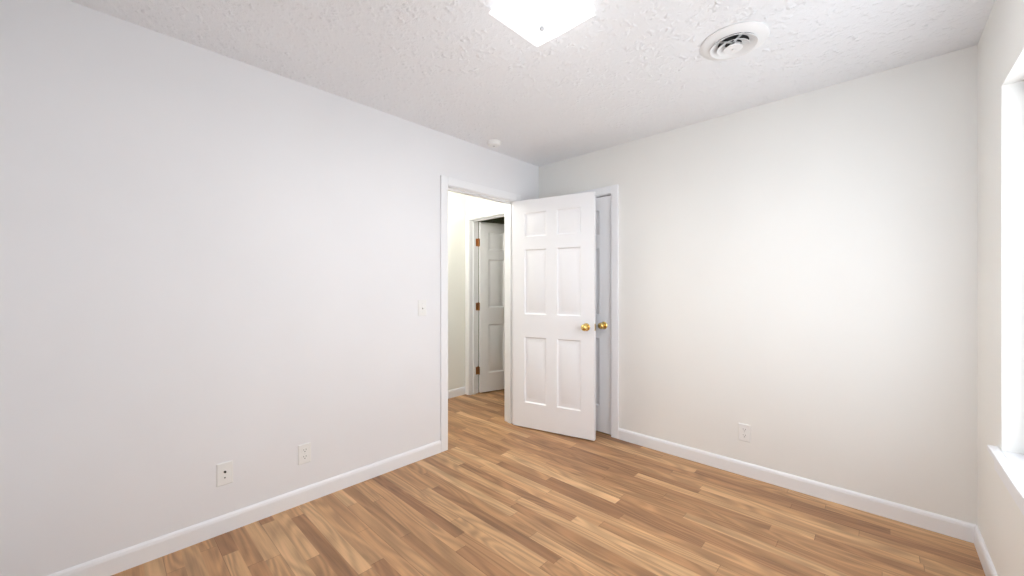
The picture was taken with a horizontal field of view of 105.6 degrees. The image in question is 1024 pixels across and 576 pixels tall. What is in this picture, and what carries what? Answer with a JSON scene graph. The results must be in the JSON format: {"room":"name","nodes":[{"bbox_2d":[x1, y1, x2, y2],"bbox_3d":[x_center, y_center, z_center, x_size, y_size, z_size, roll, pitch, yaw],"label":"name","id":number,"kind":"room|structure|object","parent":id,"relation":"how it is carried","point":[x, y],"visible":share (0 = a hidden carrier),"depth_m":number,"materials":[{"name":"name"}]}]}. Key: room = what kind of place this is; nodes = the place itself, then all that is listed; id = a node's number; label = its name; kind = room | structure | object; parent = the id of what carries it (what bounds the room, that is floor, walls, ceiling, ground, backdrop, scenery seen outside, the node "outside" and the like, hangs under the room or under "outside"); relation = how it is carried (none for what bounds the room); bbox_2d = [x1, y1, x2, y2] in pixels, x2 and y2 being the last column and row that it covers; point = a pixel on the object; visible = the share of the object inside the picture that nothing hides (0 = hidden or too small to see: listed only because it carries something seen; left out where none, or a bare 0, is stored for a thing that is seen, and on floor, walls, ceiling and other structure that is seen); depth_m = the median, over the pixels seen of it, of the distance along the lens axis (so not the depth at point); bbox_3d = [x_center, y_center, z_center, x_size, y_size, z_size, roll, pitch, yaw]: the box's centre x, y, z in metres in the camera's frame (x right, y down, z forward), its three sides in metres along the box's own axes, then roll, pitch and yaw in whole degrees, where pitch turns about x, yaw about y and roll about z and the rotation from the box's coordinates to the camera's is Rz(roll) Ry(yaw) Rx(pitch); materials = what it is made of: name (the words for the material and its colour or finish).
{"room":"empty bedroom","nodes":[
{"label":"empty bedroom","id":0,"kind":"room"},
{"bbox_2d":[0,0,538,575],"bbox_3d":[-0.923,0.030,2.657,0.120,2.440,3.320,0,0,44],"label":"wall","id":1,"kind":"structure","parent":0,"point":[208,260],"depth_m":1.89,"materials":[{"name":"paint"}]},
{"bbox_2d":[216,460,232,486],"bbox_3d":[-1.467,0.950,1.988,0.014,0.115,0.070,0,0,44],"label":"outlet","id":2,"kind":"object","parent":1,"relation":"attached to","point":[224,473],"visible":1,"depth_m":1.99,"materials":[{"name":"plastic"}]},
{"bbox_2d":[47,440,440,575],"bbox_3d":[-1.271,1.205,2.195,0.013,0.090,2.110,0,0,44],"label":"baseboard","id":3,"kind":"structure","parent":1,"relation":"attached to","point":[132,556],"depth_m":2.01,"materials":[{"name":"paint"}]},
{"bbox_2d":[298,442,310,464],"bbox_3d":[-1.208,0.965,2.266,0.007,0.115,0.070,0,0,44],"label":"outlet","id":4,"kind":"object","parent":1,"relation":"attached to","point":[304,453],"visible":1,"depth_m":2.26,"materials":[{"name":"plastic"}]},
{"bbox_2d":[418,300,425,315],"bbox_3d":[-0.652,0.145,2.841,0.019,0.115,0.070,0,0,44],"label":"light switch","id":5,"kind":"object","parent":1,"relation":"attached to","point":[421,307],"visible":1,"depth_m":2.84,"materials":[{"name":"plastic"}]},
{"bbox_2d":[440,175,520,451],"bbox_3d":[-0.282,0.220,3.332,0.120,2.060,0.800,0,0,44],"label":"door frame","id":6,"kind":"structure","parent":1,"relation":"in","point":[508,311],"depth_m":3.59,"materials":[{"name":"paint"}]},
{"bbox_2d":[513,192,595,440],"bbox_3d":[0.345,0.228,3.353,0.764,2.020,0.179,0,0,30],"label":"door","id":7,"kind":"structure","parent":6,"relation":"attached to","point":[554,314],"depth_m":3.32,"materials":[{"name":"paint"}]},
{"bbox_2d":[448,191,504,390],"bbox_3d":[-0.819,0.030,4.393,0.120,2.440,3.820,0,0,44],"label":"wall","id":8,"kind":"structure","parent":0,"point":[456,290],"depth_m":4.50,"materials":[{"name":"paint"}]},
{"bbox_2d":[448,387,464,398],"bbox_3d":[-1.273,1.205,3.818,0.013,0.090,2.120,0,0,44],"label":"baseboard","id":9,"kind":"structure","parent":8,"relation":"attached to","point":[456,392],"depth_m":4.46,"materials":[{"name":"paint"}]},
{"bbox_2d":[478,222,504,392],"bbox_3d":[-0.067,0.228,4.804,0.764,2.020,0.179,0,0,-31],"label":"door","id":10,"kind":"structure","parent":8,"relation":"in","point":[491,303],"depth_m":4.68,"materials":[{"name":"paint"}]},
{"bbox_2d":[68,0,994,166],"bbox_3d":[0.225,-1.230,2.573,4.140,0.080,5.020,0,0,44],"label":"ceiling","id":11,"kind":"structure","parent":0,"point":[610,73],"depth_m":1.98,"materials":[{"name":"white paint"}]},
{"bbox_2d":[487,139,500,147],"bbox_3d":[-0.147,-1.170,3.162,0.112,0.038,0.112,0,0,44],"label":"smoke detector","id":12,"kind":"object","parent":11,"relation":"attached to","point":[493,143],"visible":1,"depth_m":3.13,"materials":[{"name":"plastic"}]},
{"bbox_2d":[489,0,593,46],"bbox_3d":[0.128,-1.142,1.658,0.320,0.094,0.320,0,0,44],"label":"ceiling lamp","id":13,"kind":"object","parent":11,"relation":"attached to","point":[536,23],"visible":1,"depth_m":1.63,"materials":[{"name":"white glass"}]},
{"bbox_2d":[700,21,769,60],"bbox_3d":[1.070,-1.169,1.880,0.294,0.042,0.294,0,0,44],"label":"ceiling vent","id":14,"kind":"object","parent":11,"relation":"in","point":[736,40],"visible":1,"depth_m":1.85,"materials":[{"name":"metal"}]},
{"bbox_2d":[111,389,984,575],"bbox_3d":[0.225,1.280,2.573,4.140,0.060,5.020,0,0,44],"label":"floor","id":15,"kind":"structure","parent":0,"point":[490,491],"depth_m":2.04,"materials":[{"name":"laminate"}]},
{"bbox_2d":[465,45,976,524],"bbox_3d":[0.906,0.030,3.290,4.140,2.440,0.122,0,0,44],"label":"wall","id":16,"kind":"structure","parent":0,"point":[798,283],"depth_m":2.33,"materials":[{"name":"beige paint"}]},
{"bbox_2d":[465,207,504,394],"bbox_3d":[-0.173,0.195,4.317,0.900,2.110,0.152,0,0,44],"label":"door frame","id":17,"kind":"structure","parent":16,"relation":"attached to","point":[473,306],"depth_m":4.55,"materials":[{"name":"paint"}]},
{"bbox_2d":[567,184,618,438],"bbox_3d":[0.592,0.195,3.497,0.800,2.110,0.016,0,0,44],"label":"trim","id":18,"kind":"structure","parent":16,"relation":"attached to","point":[613,190],"depth_m":3.24,"materials":[{"name":"paint"}]},
{"bbox_2d":[596,195,610,434],"bbox_3d":[0.609,0.228,3.519,0.664,2.020,0.179,0,0,44],"label":"closet door","id":19,"kind":"structure","parent":16,"relation":"in","point":[603,314],"depth_m":3.33,"materials":[{"name":"paint"}]},
{"bbox_2d":[739,423,750,442],"bbox_3d":[1.549,0.965,2.592,0.070,0.115,0.007,0,0,44],"label":"outlet","id":20,"kind":"object","parent":16,"relation":"attached to","point":[745,432],"visible":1,"depth_m":2.59,"materials":[{"name":"plastic"}]},
{"bbox_2d":[618,428,971,540],"bbox_3d":[1.571,1.205,2.567,1.900,0.090,0.013,0,0,44],"label":"baseboard","id":21,"kind":"structure","parent":16,"relation":"attached to","point":[941,524],"depth_m":2.33,"materials":[{"name":"paint"}]},
{"bbox_2d":[977,0,1023,575],"bbox_3d":[1.179,0.030,0.659,0.120,2.440,3.320,0,0,44],"label":"wall","id":22,"kind":"structure","parent":0,"point":[1000,242],"depth_m":1.53,"materials":[{"name":"paint"}]},
{"bbox_2d":[967,522,997,575],"bbox_3d":[1.131,1.205,0.705,0.013,0.090,3.320,0,0,44],"label":"baseboard","id":23,"kind":"structure","parent":22,"relation":"attached to","point":[974,535],"depth_m":1.77,"materials":[{"name":"paint"}]},
{"bbox_2d":[987,445,1023,514],"bbox_3d":[1.291,0.680,0.843,0.090,0.090,1.950,0,0,44],"label":"window sill","id":24,"kind":"structure","parent":22,"relation":"attached to","point":[1009,468],"depth_m":1.38,"materials":[{"name":"paint"}]}
]}

